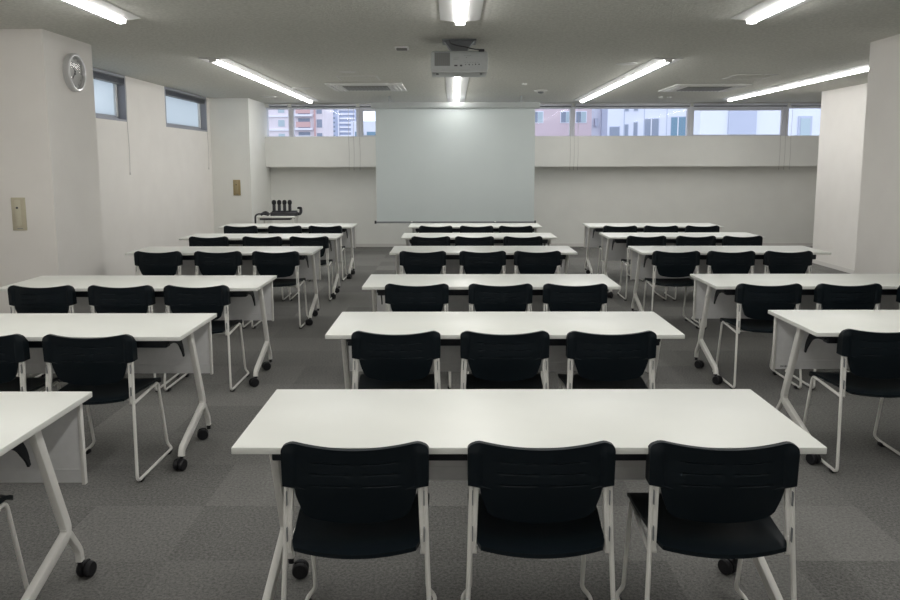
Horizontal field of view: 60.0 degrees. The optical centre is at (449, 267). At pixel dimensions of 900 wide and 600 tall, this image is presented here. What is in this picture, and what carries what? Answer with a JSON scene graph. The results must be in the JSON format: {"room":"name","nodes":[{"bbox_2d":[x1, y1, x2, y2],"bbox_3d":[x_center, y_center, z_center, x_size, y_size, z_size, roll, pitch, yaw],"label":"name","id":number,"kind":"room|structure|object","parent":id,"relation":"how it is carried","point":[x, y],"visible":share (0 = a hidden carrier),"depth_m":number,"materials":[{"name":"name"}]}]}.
{"room":"classroom","nodes":[
{"label":"classroom","id":0,"kind":"room"},
{"bbox_2d":[0,29,104,312],"bbox_3d":[-3.654,-0.668,6.866,0.760,2.645,0.860,0,8,0],"label":"column","id":1,"kind":"structure","parent":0,"point":[49,149],"depth_m":6.49,"materials":[{"name":"paint"}]},
{"bbox_2d":[11,198,26,229],"bbox_3d":[-3.561,-0.448,6.451,0.118,0.256,0.021,0,8,0],"label":"switch plate","id":2,"kind":"object","parent":1,"relation":"attached to","point":[18,206],"visible":1,"depth_m":6.44,"materials":[{"name":"beige"}]},
{"bbox_2d":[62,53,85,91],"bbox_3d":[-3.247,-1.692,6.747,0.056,0.326,0.326,0,8,0],"label":"wall clock","id":3,"kind":"object","parent":1,"relation":"attached to","point":[74,71],"visible":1,"depth_m":6.72,"materials":[{"name":"silver metal"}]},
{"bbox_2d":[96,76,214,275],"bbox_3d":[-4.171,-0.219,3.543,0.250,2.645,22.250,0,8,0],"label":"wall","id":4,"kind":"structure","parent":0,"point":[167,195],"depth_m":10.39,"materials":[{"name":"paint"}]},
{"bbox_2d":[93,68,126,121],"bbox_3d":[-4.096,-1.979,8.785,0.144,0.560,1.810,0,8,0],"label":"window","id":5,"kind":"structure","parent":4,"relation":"in","point":[110,98],"depth_m":9.45,"materials":[{"name":"grey"}]},
{"bbox_2d":[93,70,130,174],"bbox_3d":[-4.043,-1.647,8.835,0.077,1.199,1.751,0,8,0],"label":"window blind","id":6,"kind":"object","parent":5,"relation":"attached to","point":[97,75],"visible":0.47,"depth_m":9.28,"materials":[{"name":"grey metal"}]},
{"bbox_2d":[164,86,206,131],"bbox_3d":[-4.084,-2.402,11.921,0.144,0.560,1.860,0,8,0],"label":"window","id":7,"kind":"structure","parent":4,"relation":"in","point":[182,114],"depth_m":12.12,"materials":[{"name":"grey"}]},
{"bbox_2d":[165,89,208,153],"bbox_3d":[-4.032,-2.090,11.969,0.077,1.159,1.801,0,8,0],"label":"window blind","id":8,"kind":"object","parent":7,"relation":"attached to","point":[170,93],"visible":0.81,"depth_m":11.87,"materials":[{"name":"grey metal"}]},
{"bbox_2d":[209,98,271,233],"bbox_3d":[-3.682,-1.612,13.858,0.650,2.645,1.430,0,8,0],"label":"column","id":9,"kind":"structure","parent":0,"point":[239,127],"depth_m":13.17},
{"bbox_2d":[265,102,820,107],"bbox_3d":[1.523,-2.982,14.314,11.060,0.070,0.420,0,8,0],"label":"trim","id":10,"kind":"structure","parent":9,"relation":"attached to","point":[789,103],"depth_m":14.11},
{"bbox_2d":[0,246,899,599],"bbox_3d":[1.486,1.145,3.706,11.660,0.120,22.850,0,8,0],"label":"floor","id":11,"kind":"structure","parent":0,"point":[209,529],"depth_m":3.62,"materials":[{"name":"carpet"}]},
{"bbox_2d":[0,495,28,589],"bbox_3d":[-1.735,0.870,2.541,0.476,0.747,0.491,0,8,1],"label":"chair","id":12,"kind":"object","parent":11,"relation":"on","point":[3,498],"visible":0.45,"depth_m":2.73,"materials":[{"name":"grey metal"}]},
{"bbox_2d":[0,334,61,391],"bbox_3d":[-2.304,0.670,4.030,0.476,0.747,0.491,0,8,1],"label":"chair","id":13,"kind":"object","parent":11,"relation":"on","point":[14,348],"visible":0.52,"depth_m":3.83,"materials":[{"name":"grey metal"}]},
{"bbox_2d":[7,285,76,376],"bbox_3d":[-2.805,0.465,5.553,0.476,0.747,0.491,0,8,0],"label":"chair","id":14,"kind":"object","parent":11,"relation":"on","point":[60,299],"visible":0.59,"depth_m":5.33,"materials":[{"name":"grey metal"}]},
{"bbox_2d":[0,392,96,599],"bbox_3d":[-2.250,0.864,2.689,1.800,0.720,0.615,0,8,0],"label":"folding table","id":15,"kind":"object","parent":11,"relation":"on","point":[42,436],"visible":1,"depth_m":2.84,"materials":[{"name":"white laminate"}]},
{"bbox_2d":[42,334,172,481],"bbox_3d":[-1.765,0.671,4.018,0.476,0.747,0.491,0,8,1],"label":"chair","id":16,"kind":"object","parent":11,"relation":"on","point":[98,366],"visible":0.85,"depth_m":3.81,"materials":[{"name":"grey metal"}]},
{"bbox_2d":[0,313,216,470],"bbox_3d":[-2.238,0.657,4.220,1.800,0.720,0.615,0,8,0],"label":"folding table","id":17,"kind":"object","parent":11,"relation":"on","point":[166,342],"visible":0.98,"depth_m":4.29,"materials":[{"name":"laminate"}]},
{"bbox_2d":[88,285,179,391],"bbox_3d":[-2.255,0.465,5.551,0.476,0.747,0.491,0,8,1],"label":"chair","id":18,"kind":"object","parent":11,"relation":"on","point":[101,299],"visible":0.43,"depth_m":5.33,"materials":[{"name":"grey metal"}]},
{"bbox_2d":[0,275,276,386],"bbox_3d":[-2.228,0.455,5.723,1.800,0.720,0.615,0,8,0],"label":"folding table","id":19,"kind":"object","parent":11,"relation":"on","point":[251,296],"visible":0.52,"depth_m":5.77,"materials":[{"name":"laminate"}]},
{"bbox_2d":[134,251,182,274],"bbox_3d":[-2.777,0.186,7.617,0.476,0.747,0.491,0,8,0],"label":"chair","id":20,"kind":"object","parent":11,"relation":"on","point":[166,263],"visible":0.54,"depth_m":7.40,"materials":[{"name":"grey metal"}]},
{"bbox_2d":[163,285,248,391],"bbox_3d":[-1.736,0.464,5.549,0.476,0.747,0.491,0,8,1],"label":"chair","id":21,"kind":"object","parent":11,"relation":"on","point":[214,299],"visible":0.73,"depth_m":5.33,"materials":[{"name":"grey metal"}]},
{"bbox_2d":[189,236,228,245],"bbox_3d":[-2.752,-0.013,9.096,0.476,0.747,0.491,0,8,0],"label":"chair","id":22,"kind":"object","parent":11,"relation":"on","point":[193,241],"visible":0.27,"depth_m":8.87,"materials":[{"name":"fabric"}]},
{"bbox_2d":[125,246,322,325],"bbox_3d":[-2.215,0.173,7.811,1.800,0.720,0.615,0,8,0],"label":"folding table","id":23,"kind":"object","parent":11,"relation":"on","point":[309,267],"visible":0.45,"depth_m":7.93,"materials":[{"name":"laminate"}]},
{"bbox_2d":[194,251,253,328],"bbox_3d":[-2.206,0.187,7.609,0.476,0.747,0.491,0,8,0],"label":"chair","id":24,"kind":"object","parent":11,"relation":"on","point":[226,263],"visible":0.48,"depth_m":7.39,"materials":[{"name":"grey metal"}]},
{"bbox_2d":[224,226,257,233],"bbox_3d":[-2.800,-0.219,10.622,0.476,0.747,0.491,0,8,0],"label":"chair","id":25,"kind":"object","parent":11,"relation":"on","point":[227,229],"visible":0.26,"depth_m":10.39,"materials":[{"name":"grey metal"}]},
{"bbox_2d":[179,233,342,298],"bbox_3d":[-2.205,-0.025,9.273,1.800,0.720,0.615,0,8,0],"label":"folding table","id":26,"kind":"object","parent":11,"relation":"on","point":[334,249],"visible":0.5,"depth_m":9.28,"materials":[{"name":"laminate"}]},
{"bbox_2d":[242,236,290,300],"bbox_3d":[-2.141,-0.014,9.094,0.476,0.747,0.491,0,8,0],"label":"chair","id":27,"kind":"object","parent":11,"relation":"on","point":[247,241],"visible":0.33,"depth_m":8.87,"materials":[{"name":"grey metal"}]},
{"bbox_2d":[251,251,308,328],"bbox_3d":[-1.652,0.187,7.601,0.476,0.747,0.491,0,8,1],"label":"chair","id":28,"kind":"object","parent":11,"relation":"on","point":[284,264],"visible":0.79,"depth_m":7.39,"materials":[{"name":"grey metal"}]},
{"bbox_2d":[268,226,301,232],"bbox_3d":[-2.204,-0.219,10.610,0.476,0.747,0.491,0,8,0],"label":"chair","id":29,"kind":"object","parent":11,"relation":"on","point":[271,229],"visible":0.22,"depth_m":10.38,"materials":[{"name":"grey metal"}]},
{"bbox_2d":[218,223,356,278],"bbox_3d":[-2.222,-0.238,10.854,1.800,0.720,0.615,0,8,0],"label":"folding table","id":30,"kind":"object","parent":11,"relation":"on","point":[348,229],"visible":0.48,"depth_m":10.91,"materials":[{"name":"laminate"}]},
{"bbox_2d":[289,236,335,300],"bbox_3d":[-1.606,-0.015,9.091,0.476,0.747,0.491,0,8,0],"label":"chair","id":31,"kind":"object","parent":11,"relation":"on","point":[323,241],"visible":0.6,"depth_m":8.87,"materials":[{"name":"grey metal"}]},
{"bbox_2d":[308,226,346,280],"bbox_3d":[-1.661,-0.218,10.598,0.476,0.747,0.491,0,8,1],"label":"chair","id":32,"kind":"object","parent":11,"relation":"on","point":[312,229],"visible":0.38,"depth_m":10.37,"materials":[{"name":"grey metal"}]},
{"bbox_2d":[280,441,436,599],"bbox_3d":[-0.284,0.867,2.545,0.476,0.747,0.491,0,8,0],"label":"chair","id":33,"kind":"object","parent":11,"relation":"on","point":[365,503],"visible":1,"depth_m":2.33,"materials":[{"name":"black plastic"}]},
{"bbox_2d":[351,331,440,388],"bbox_3d":[-0.267,0.660,4.082,0.476,0.747,0.491,0,8,0],"label":"chair","id":34,"kind":"object","parent":11,"relation":"on","point":[405,361],"visible":0.74,"depth_m":3.87,"materials":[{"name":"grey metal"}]},
{"bbox_2d":[385,283,450,388],"bbox_3d":[-0.228,0.455,5.598,0.476,0.747,0.491,0,8,0],"label":"chair","id":35,"kind":"object","parent":11,"relation":"on","point":[401,298],"visible":0.48,"depth_m":5.37,"materials":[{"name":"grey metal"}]},
{"bbox_2d":[399,251,445,273],"bbox_3d":[-0.258,0.185,7.595,0.476,0.747,0.491,0,8,0],"label":"chair","id":36,"kind":"object","parent":11,"relation":"on","point":[412,262],"visible":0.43,"depth_m":7.37,"materials":[{"name":"grey metal"}]},
{"bbox_2d":[411,236,449,245],"bbox_3d":[-0.218,-0.013,9.066,0.476,0.747,0.491,0,8,0],"label":"chair","id":37,"kind":"object","parent":11,"relation":"on","point":[415,241],"visible":0.29,"depth_m":8.84,"materials":[{"name":"grey metal"}]},
{"bbox_2d":[419,226,451,232],"bbox_3d":[-0.189,-0.214,10.553,0.476,0.747,0.491,0,8,0],"label":"chair","id":38,"kind":"object","parent":11,"relation":"on","point":[422,229],"visible":0.27,"depth_m":10.32,"materials":[{"name":"grey metal"}]},
{"bbox_2d":[455,236,493,245],"bbox_3d":[0.280,-0.013,9.059,0.476,0.747,0.491,0,8,1],"label":"chair","id":39,"kind":"object","parent":11,"relation":"on","point":[459,241],"visible":0.25,"depth_m":8.83,"materials":[{"name":"grey metal"}]},
{"bbox_2d":[408,223,541,232],"bbox_3d":[0.341,-0.239,10.828,1.800,0.720,0.615,0,8,0],"label":"folding table","id":40,"kind":"object","parent":11,"relation":"on","point":[415,226],"visible":0.18,"depth_m":10.70,"materials":[{"name":"laminate"}]},
{"bbox_2d":[460,226,492,232],"bbox_3d":[0.356,-0.213,10.540,0.476,0.747,0.491,0,8,1],"label":"chair","id":41,"kind":"object","parent":11,"relation":"on","point":[463,229],"visible":0.17,"depth_m":10.31,"materials":[{"name":"grey metal"}]},
{"bbox_2d":[401,233,556,245],"bbox_3d":[0.336,-0.035,9.317,1.800,0.720,0.615,0,8,0],"label":"folding table","id":42,"kind":"object","parent":11,"relation":"on","point":[498,237],"visible":0.27,"depth_m":9.22,"materials":[{"name":"laminate"}]},
{"bbox_2d":[459,251,505,273],"bbox_3d":[0.310,0.184,7.596,0.476,0.747,0.491,0,8,0],"label":"chair","id":43,"kind":"object","parent":11,"relation":"on","point":[472,262],"visible":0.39,"depth_m":7.37,"materials":[{"name":"grey metal"}]},
{"bbox_2d":[390,246,576,273],"bbox_3d":[0.322,0.168,7.816,1.800,0.720,0.615,0,8,0],"label":"folding table","id":44,"kind":"object","parent":11,"relation":"on","point":[452,252],"visible":0.24,"depth_m":7.82,"materials":[{"name":"laminate"}]},
{"bbox_2d":[362,274,620,311],"bbox_3d":[0.289,0.444,5.767,1.800,0.720,0.615,0,8,0],"label":"folding table","id":45,"kind":"object","parent":11,"relation":"on","point":[458,284],"visible":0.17,"depth_m":5.79,"materials":[{"name":"laminate"}]},
{"bbox_2d":[467,283,532,373],"bbox_3d":[0.350,0.454,5.593,0.476,0.747,0.491,0,8,0],"label":"chair","id":46,"kind":"object","parent":11,"relation":"on","point":[485,298],"visible":0.52,"depth_m":5.37,"materials":[{"name":"grey metal"}]},
{"bbox_2d":[325,311,684,388],"bbox_3d":[0.276,0.649,4.249,1.800,0.720,0.615,0,8,0],"label":"folding table","id":47,"kind":"object","parent":11,"relation":"on","point":[450,325],"visible":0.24,"depth_m":4.22,"materials":[{"name":"laminate"}]},
{"bbox_2d":[460,330,549,388],"bbox_3d":[0.272,0.659,4.079,0.476,0.747,0.491,0,8,0],"label":"chair","id":48,"kind":"object","parent":11,"relation":"on","point":[513,361],"visible":0.71,"depth_m":3.87,"materials":[{"name":"grey metal"}]},
{"bbox_2d":[499,226,532,232],"bbox_3d":[0.873,-0.213,10.533,0.476,0.747,0.491,0,8,0],"label":"chair","id":49,"kind":"object","parent":11,"relation":"on","point":[502,229],"visible":0.29,"depth_m":10.30,"materials":[{"name":"grey metal"}]},
{"bbox_2d":[503,236,542,245],"bbox_3d":[0.830,-0.013,9.052,0.476,0.747,0.491,0,8,0],"label":"chair","id":50,"kind":"object","parent":11,"relation":"on","point":[507,241],"visible":0.23,"depth_m":8.82,"materials":[{"name":"grey metal"}]},
{"bbox_2d":[231,389,826,599],"bbox_3d":[0.240,0.858,2.707,1.800,0.720,0.615,0,8,0],"label":"folding table","id":51,"kind":"object","parent":11,"relation":"on","point":[447,421],"visible":0.77,"depth_m":2.64,"materials":[{"name":"laminate"}]},
{"bbox_2d":[514,251,560,273],"bbox_3d":[0.827,0.184,7.588,0.476,0.747,0.491,0,8,-1],"label":"chair","id":52,"kind":"object","parent":11,"relation":"on","point":[526,262],"visible":0.51,"depth_m":7.37,"materials":[{"name":"grey metal"}]},
{"bbox_2d":[461,440,615,599],"bbox_3d":[0.275,0.866,2.547,0.476,0.747,0.491,0,8,0],"label":"chair","id":53,"kind":"object","parent":11,"relation":"on","point":[533,503],"visible":1,"depth_m":2.34,"materials":[{"name":"grey metal"}]},
{"bbox_2d":[537,283,607,385],"bbox_3d":[0.868,0.454,5.590,0.476,0.747,0.491,0,8,1],"label":"chair","id":54,"kind":"object","parent":11,"relation":"on","point":[559,298],"visible":0.48,"depth_m":5.37,"materials":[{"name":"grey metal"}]},
{"bbox_2d":[558,330,656,388],"bbox_3d":[0.801,0.659,4.075,0.476,0.747,0.491,0,8,0],"label":"chair","id":55,"kind":"object","parent":11,"relation":"on","point":[602,361],"visible":0.76,"depth_m":3.86,"materials":[{"name":"grey metal"}]},
{"bbox_2d":[597,225,636,280],"bbox_3d":[2.256,-0.216,10.533,0.476,0.747,0.491,0,8,1],"label":"chair","id":56,"kind":"object","parent":11,"relation":"on","point":[606,229],"visible":0.31,"depth_m":10.31,"materials":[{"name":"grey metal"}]},
{"bbox_2d":[617,236,666,300],"bbox_3d":[2.243,-0.021,9.089,0.476,0.747,0.491,0,8,1],"label":"chair","id":57,"kind":"object","parent":11,"relation":"on","point":[631,240],"visible":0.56,"depth_m":8.87,"materials":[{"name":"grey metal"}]},
{"bbox_2d":[582,223,723,273],"bbox_3d":[2.781,-0.242,10.824,1.800,0.720,0.615,0,8,0],"label":"folding table","id":58,"kind":"object","parent":11,"relation":"on","point":[592,238],"visible":0.41,"depth_m":10.82,"materials":[{"name":"laminate"}]},
{"bbox_2d":[640,225,677,280],"bbox_3d":[2.797,-0.216,10.526,0.476,0.747,0.491,0,8,1],"label":"chair","id":59,"kind":"object","parent":11,"relation":"on","point":[647,228],"visible":0.3,"depth_m":10.29,"materials":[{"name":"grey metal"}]},
{"bbox_2d":[643,251,700,328],"bbox_3d":[2.141,0.184,7.570,0.476,0.747,0.491,0,8,1],"label":"chair","id":60,"kind":"object","parent":11,"relation":"on","point":[668,264],"visible":0.9,"depth_m":7.36,"materials":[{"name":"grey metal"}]},
{"bbox_2d":[599,232,765,297],"bbox_3d":[2.736,-0.040,9.324,1.800,0.720,0.615,0,8,0],"label":"folding table","id":61,"kind":"object","parent":11,"relation":"on","point":[614,248],"visible":0.33,"depth_m":9.42,"materials":[{"name":"laminate"}]},
{"bbox_2d":[664,236,715,300],"bbox_3d":[2.804,-0.020,9.079,0.476,0.747,0.491,0,8,0],"label":"chair","id":62,"kind":"object","parent":11,"relation":"on","point":[680,240],"visible":0.35,"depth_m":8.85,"materials":[{"name":"grey metal"}]},
{"bbox_2d":[616,440,799,599],"bbox_3d":[0.825,0.865,2.544,0.476,0.747,0.491,0,8,2],"label":"chair","id":63,"kind":"object","parent":11,"relation":"on","point":[717,503],"visible":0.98,"depth_m":2.34,"materials":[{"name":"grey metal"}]},
{"bbox_2d":[691,251,754,328],"bbox_3d":[2.657,0.185,7.562,0.476,0.747,0.491,0,8,1],"label":"chair","id":64,"kind":"object","parent":11,"relation":"on","point":[720,262],"visible":0.55,"depth_m":7.34,"materials":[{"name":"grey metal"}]},
{"bbox_2d":[628,246,830,311],"bbox_3d":[2.734,0.168,7.781,1.800,0.720,0.615,0,8,0],"label":"folding table","id":65,"kind":"object","parent":11,"relation":"on","point":[641,267],"visible":0.31,"depth_m":7.87,"materials":[{"name":"laminate"}]},
{"bbox_2d":[722,236,762,245],"bbox_3d":[3.329,-0.020,9.070,0.476,0.747,0.491,0,8,0],"label":"chair","id":66,"kind":"object","parent":11,"relation":"on","point":[727,240],"visible":0.23,"depth_m":8.84,"materials":[{"name":"grey metal"}]},
{"bbox_2d":[712,283,801,388],"bbox_3d":[2.203,0.453,5.580,0.476,0.747,0.491,0,8,0],"label":"chair","id":67,"kind":"object","parent":11,"relation":"on","point":[756,300],"visible":0.85,"depth_m":5.37,"materials":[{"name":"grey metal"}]},
{"bbox_2d":[763,251,812,273],"bbox_3d":[3.194,0.185,7.553,0.476,0.747,0.491,0,8,1],"label":"chair","id":68,"kind":"object","parent":11,"relation":"on","point":[777,262],"visible":0.58,"depth_m":7.33,"materials":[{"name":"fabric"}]},
{"bbox_2d":[690,274,899,384],"bbox_3d":[2.751,0.442,5.758,1.800,0.720,0.615,0,8,0],"label":"folding table","id":69,"kind":"object","parent":11,"relation":"on","point":[714,294],"visible":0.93,"depth_m":5.86,"materials":[{"name":"laminate"}]},
{"bbox_2d":[785,283,881,389],"bbox_3d":[2.747,0.453,5.575,0.476,0.747,0.491,0,8,0],"label":"chair","id":70,"kind":"object","parent":11,"relation":"on","point":[830,297],"visible":0.47,"depth_m":5.35,"materials":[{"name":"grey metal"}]},
{"bbox_2d":[768,310,899,464],"bbox_3d":[2.753,0.640,4.284,1.800,0.720,0.615,0,8,0],"label":"folding table","id":71,"kind":"object","parent":11,"relation":"on","point":[802,339],"visible":0.56,"depth_m":4.40,"materials":[{"name":"laminate"}]},
{"bbox_2d":[803,329,899,472],"bbox_3d":[2.184,0.651,4.111,0.476,0.747,0.491,0,8,0],"label":"chair","id":72,"kind":"object","parent":11,"relation":"on","point":[873,357],"visible":0.91,"depth_m":3.91,"materials":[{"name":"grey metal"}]},
{"bbox_2d":[0,0,899,102],"bbox_3d":[1.481,-1.610,3.334,11.660,0.150,22.850,0,8,0],"label":"ceiling","id":73,"kind":"structure","parent":0,"point":[568,49],"depth_m":6.94,"materials":[{"name":"paint"}]},
{"bbox_2d":[57,0,140,23],"bbox_3d":[-2.455,-1.467,3.055,0.300,0.046,5.530,0,8,0],"label":"ceiling light","id":74,"kind":"object","parent":73,"relation":"attached to","point":[102,9],"visible":1,"depth_m":5.40,"materials":[{"name":"white"}]},
{"bbox_2d":[199,58,318,102],"bbox_3d":[-2.425,-2.506,10.746,0.300,0.046,5.550,0,8,0],"label":"ceiling light","id":75,"kind":"object","parent":73,"relation":"attached to","point":[228,64],"visible":1,"depth_m":9.62,"materials":[{"name":"white"}]},
{"bbox_2d":[335,76,380,80],"bbox_3d":[-1.163,-2.416,9.921,0.520,0.008,0.520,0,8,0],"label":"ceiling hatch","id":76,"kind":"object","parent":73,"relation":"attached to","point":[342,78],"visible":1,"depth_m":9.95,"materials":[{"name":"white"}]},
{"bbox_2d":[324,83,405,90],"bbox_3d":[-1.169,-2.549,11.012,1.050,0.036,1.000,0,8,0],"label":"air conditioner","id":77,"kind":"object","parent":73,"relation":"attached to","point":[335,86],"visible":1,"depth_m":10.79,"materials":[{"name":"white"}]},
{"bbox_2d":[342,86,389,90],"bbox_3d":[-1.169,-2.540,11.014,0.620,0.008,0.600,0,8,0],"label":"grille","id":78,"kind":"object","parent":77,"relation":"attached to","point":[350,88],"depth_m":11.00,"materials":[{"name":"grey"}]},
{"bbox_2d":[371,96,539,223],"bbox_3d":[0.087,-1.756,12.790,2.740,2.086,0.100,0,8,0],"label":"projection screen","id":79,"kind":"object","parent":73,"relation":"hanging from","point":[437,162],"visible":0.88,"depth_m":12.78,"materials":[{"name":"fabric"}]},
{"bbox_2d":[445,77,468,101],"bbox_3d":[0.096,-2.555,11.082,0.300,0.046,5.650,0,8,0],"label":"ceiling light","id":80,"kind":"object","parent":73,"relation":"attached to","point":[456,87],"visible":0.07,"depth_m":11.16,"materials":[{"name":"white"}]},
{"bbox_2d":[442,39,475,50],"bbox_3d":[0.081,-1.963,6.945,0.390,0.113,0.309,0,8,0],"label":"mount","id":81,"kind":"object","parent":73,"relation":"attached to","point":[463,42],"visible":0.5,"depth_m":6.85,"materials":[{"name":"grey metal"}]},
{"bbox_2d":[431,51,487,76],"bbox_3d":[0.081,-1.804,6.931,0.495,0.196,0.430,0,8,0],"label":"projector","id":82,"kind":"object","parent":81,"relation":"hanging from","point":[443,63],"visible":1,"depth_m":6.72,"materials":[{"name":"plastic"}]},
{"bbox_2d":[434,52,449,65],"bbox_3d":[-0.067,-1.801,6.720,0.134,0.114,0.004,0,8,0],"label":"vent","id":83,"kind":"object","parent":82,"relation":"attached to","point":[440,58],"depth_m":6.72,"materials":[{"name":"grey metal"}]},
{"bbox_2d":[431,71,486,76],"bbox_3d":[0.081,-1.724,6.929,0.485,0.014,0.385,0,8,0],"label":"tray","id":84,"kind":"object","parent":82,"relation":"on","point":[434,73],"depth_m":6.83,"materials":[{"name":"grey"}]},
{"bbox_2d":[438,0,483,25],"bbox_3d":[0.066,-1.484,3.144,0.300,0.046,5.530,0,8,0],"label":"ceiling light","id":85,"kind":"object","parent":73,"relation":"attached to","point":[459,12],"visible":1,"depth_m":5.45,"materials":[{"name":"white"}]},
{"bbox_2d":[455,0,466,24],"bbox_3d":[0.066,-1.475,3.146,0.074,0.027,5.506,0,8,0],"label":"diffuser","id":86,"kind":"object","parent":85,"relation":"attached to","point":[460,5],"depth_m":5.42,"materials":[{"name":"white"}]},
{"bbox_2d":[575,58,682,102],"bbox_3d":[2.277,-2.518,10.777,0.300,0.046,5.450,0,8,0],"label":"ceiling light","id":87,"kind":"object","parent":73,"relation":"attached to","point":[654,64],"visible":1,"depth_m":9.67,"materials":[{"name":"white"}]},
{"bbox_2d":[658,83,752,91],"bbox_3d":[3.641,-2.581,11.192,1.050,0.036,1.000,0,8,0],"label":"air conditioner","id":88,"kind":"object","parent":73,"relation":"attached to","point":[677,87],"visible":1,"depth_m":11.00,"materials":[{"name":"white"}]},
{"bbox_2d":[677,87,729,90],"bbox_3d":[3.641,-2.572,11.193,0.620,0.008,0.600,0,8,0],"label":"grille","id":89,"kind":"object","parent":88,"relation":"attached to","point":[686,88],"depth_m":11.18,"materials":[{"name":"grey"}]},
{"bbox_2d":[722,74,778,79],"bbox_3d":[3.786,-2.414,9.851,0.520,0.008,0.520,0,8,0],"label":"ceiling hatch","id":90,"kind":"object","parent":73,"relation":"attached to","point":[737,76],"visible":1,"depth_m":9.80,"materials":[{"name":"white"}]},
{"bbox_2d":[731,0,810,23],"bbox_3d":[2.248,-1.484,3.121,0.300,0.046,5.500,0,8,0],"label":"ceiling light","id":91,"kind":"object","parent":73,"relation":"attached to","point":[767,9],"visible":1,"depth_m":5.44,"materials":[{"name":"white"}]},
{"bbox_2d":[722,63,868,100],"bbox_3d":[4.749,-2.507,10.668,0.300,0.046,5.250,0,8,0],"label":"ceiling light","id":92,"kind":"object","parent":73,"relation":"attached to","point":[862,68],"visible":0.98,"depth_m":10.29,"materials":[{"name":"white"}]},
{"bbox_2d":[265,136,818,166],"bbox_3d":[1.524,-2.148,14.396,11.060,0.545,0.480,0,8,0],"label":"wall","id":93,"kind":"structure","parent":0,"point":[550,151],"depth_m":14.16,"materials":[{"name":"paint"}]},
{"bbox_2d":[291,107,358,136],"bbox_3d":[-2.285,-2.668,14.280,1.236,0.530,0.100,0,8,0],"label":"window","id":94,"kind":"structure","parent":93,"relation":"in","point":[312,108],"depth_m":14.23,"materials":[{"name":"metal"}]},
{"bbox_2d":[291,104,355,140],"bbox_3d":[-2.285,-2.373,14.163,1.176,1.187,0.061,0,8,0],"label":"window blind","id":95,"kind":"object","parent":94,"relation":"attached to","point":[292,105],"visible":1,"depth_m":14.07,"materials":[{"name":"metal"}]},
{"bbox_2d":[572,107,689,135],"bbox_3d":[3.300,-2.675,14.258,2.138,0.530,0.100,0,8,0],"label":"window","id":96,"kind":"structure","parent":93,"relation":"in","point":[574,108],"depth_m":14.18,"materials":[{"name":"metal"}]},
{"bbox_2d":[573,103,690,169],"bbox_3d":[3.292,-2.380,14.141,2.095,1.187,0.061,0,8,0],"label":"window blind","id":97,"kind":"object","parent":96,"relation":"attached to","point":[609,104],"visible":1,"depth_m":14.05,"materials":[{"name":"metal"}]},
{"bbox_2d":[689,107,786,135],"bbox_3d":[5.245,-2.677,14.250,1.752,0.530,0.100,0,8,0],"label":"window","id":98,"kind":"structure","parent":93,"relation":"in","point":[692,109],"depth_m":14.19,"materials":[{"name":"metal"}]},
{"bbox_2d":[693,103,787,169],"bbox_3d":[5.245,-2.382,14.133,1.692,1.187,0.061,0,8,0],"label":"window blind","id":99,"kind":"object","parent":98,"relation":"attached to","point":[694,104],"visible":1,"depth_m":14.04,"materials":[{"name":"metal"}]},
{"bbox_2d":[270,166,816,243],"bbox_3d":[1.527,-1.157,14.697,11.660,1.500,0.150,0,8,0],"label":"wall","id":100,"kind":"structure","parent":0,"point":[776,205],"depth_m":14.60,"materials":[{"name":"paint"}]},
{"bbox_2d":[356,243,812,246],"bbox_3d":[1.878,-0.433,14.713,10.360,0.060,0.008,0,8,0],"label":"baseboard","id":101,"kind":"structure","parent":100,"relation":"attached to","point":[552,244],"depth_m":14.71,"materials":[{"name":"white plastic"}]},
{"bbox_2d":[812,83,867,269],"bbox_3d":[6.378,-1.268,11.182,1.330,2.645,1.950,0,8,0],"label":"wall","id":102,"kind":"structure","parent":0,"point":[843,110],"depth_m":11.41,"materials":[{"name":"paint"}]},
{"bbox_2d":[855,34,899,273],"bbox_3d":[4.213,-0.668,6.766,0.825,2.645,0.920,0,8,0],"label":"column","id":103,"kind":"structure","parent":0,"point":[878,233],"depth_m":6.87,"materials":[{"name":"paint"}]},
{"label":"outside","id":104,"kind":"structure","parent":0,"visible":0},
{"bbox_3d":[1.027,-25.199,266.775,400.000,0.300,504.500,0,8,0],"label":"ground","id":105,"kind":"structure","parent":104,"visible":0},
{"bbox_2d":[268,109,332,135],"bbox_3d":[-31.917,-22.213,153.883,16.000,24.100,13.300,0,8,0],"label":"apartment building","id":106,"kind":"structure","parent":105,"relation":"on","point":[307,122],"depth_m":147.72,"materials":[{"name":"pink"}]},
{"bbox_2d":[333,109,355,135],"bbox_3d":[-63.115,-88.877,439.148,20.500,80.000,16.300,0,8,0],"label":"residential tower","id":107,"kind":"structure","parent":105,"relation":"on","point":[340,116],"depth_m":432.90,"materials":[{"name":"white"}]},
{"bbox_2d":[351,121,375,135],"bbox_3d":[-17.765,-25.743,193.312,12.000,20.500,10.100,0,8,0],"label":"building","id":108,"kind":"structure","parent":105,"relation":"on","point":[369,126],"depth_m":187.28,"materials":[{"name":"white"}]},
{"bbox_2d":[535,109,591,135],"bbox_3d":[13.295,-14.479,103.887,9.200,22.000,10.120,0,8,0],"label":"building","id":109,"kind":"structure","parent":105,"relation":"on","point":[548,122],"depth_m":98.36,"materials":[{"name":"pink"}]},
{"bbox_2d":[591,109,607,135],"bbox_3d":[21.961,-16.124,108.486,6.100,24.000,8.500,0,8,0],"label":"building","id":110,"kind":"structure","parent":105,"relation":"on","point":[599,116],"depth_m":104.06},
{"bbox_2d":[607,109,685,135],"bbox_3d":[25.076,-13.556,81.953,13.500,26.000,14.110,4,9,27],"label":"office building","id":111,"kind":"structure","parent":105,"relation":"on","point":[621,122],"depth_m":76.84,"materials":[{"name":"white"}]},
{"bbox_2d":[693,109,820,134],"bbox_3d":[21.292,-7.296,50.579,11.000,22.000,2.640,0,8,0],"label":"building","id":112,"kind":"structure","parent":105,"relation":"on","point":[804,121],"depth_m":49.11,"materials":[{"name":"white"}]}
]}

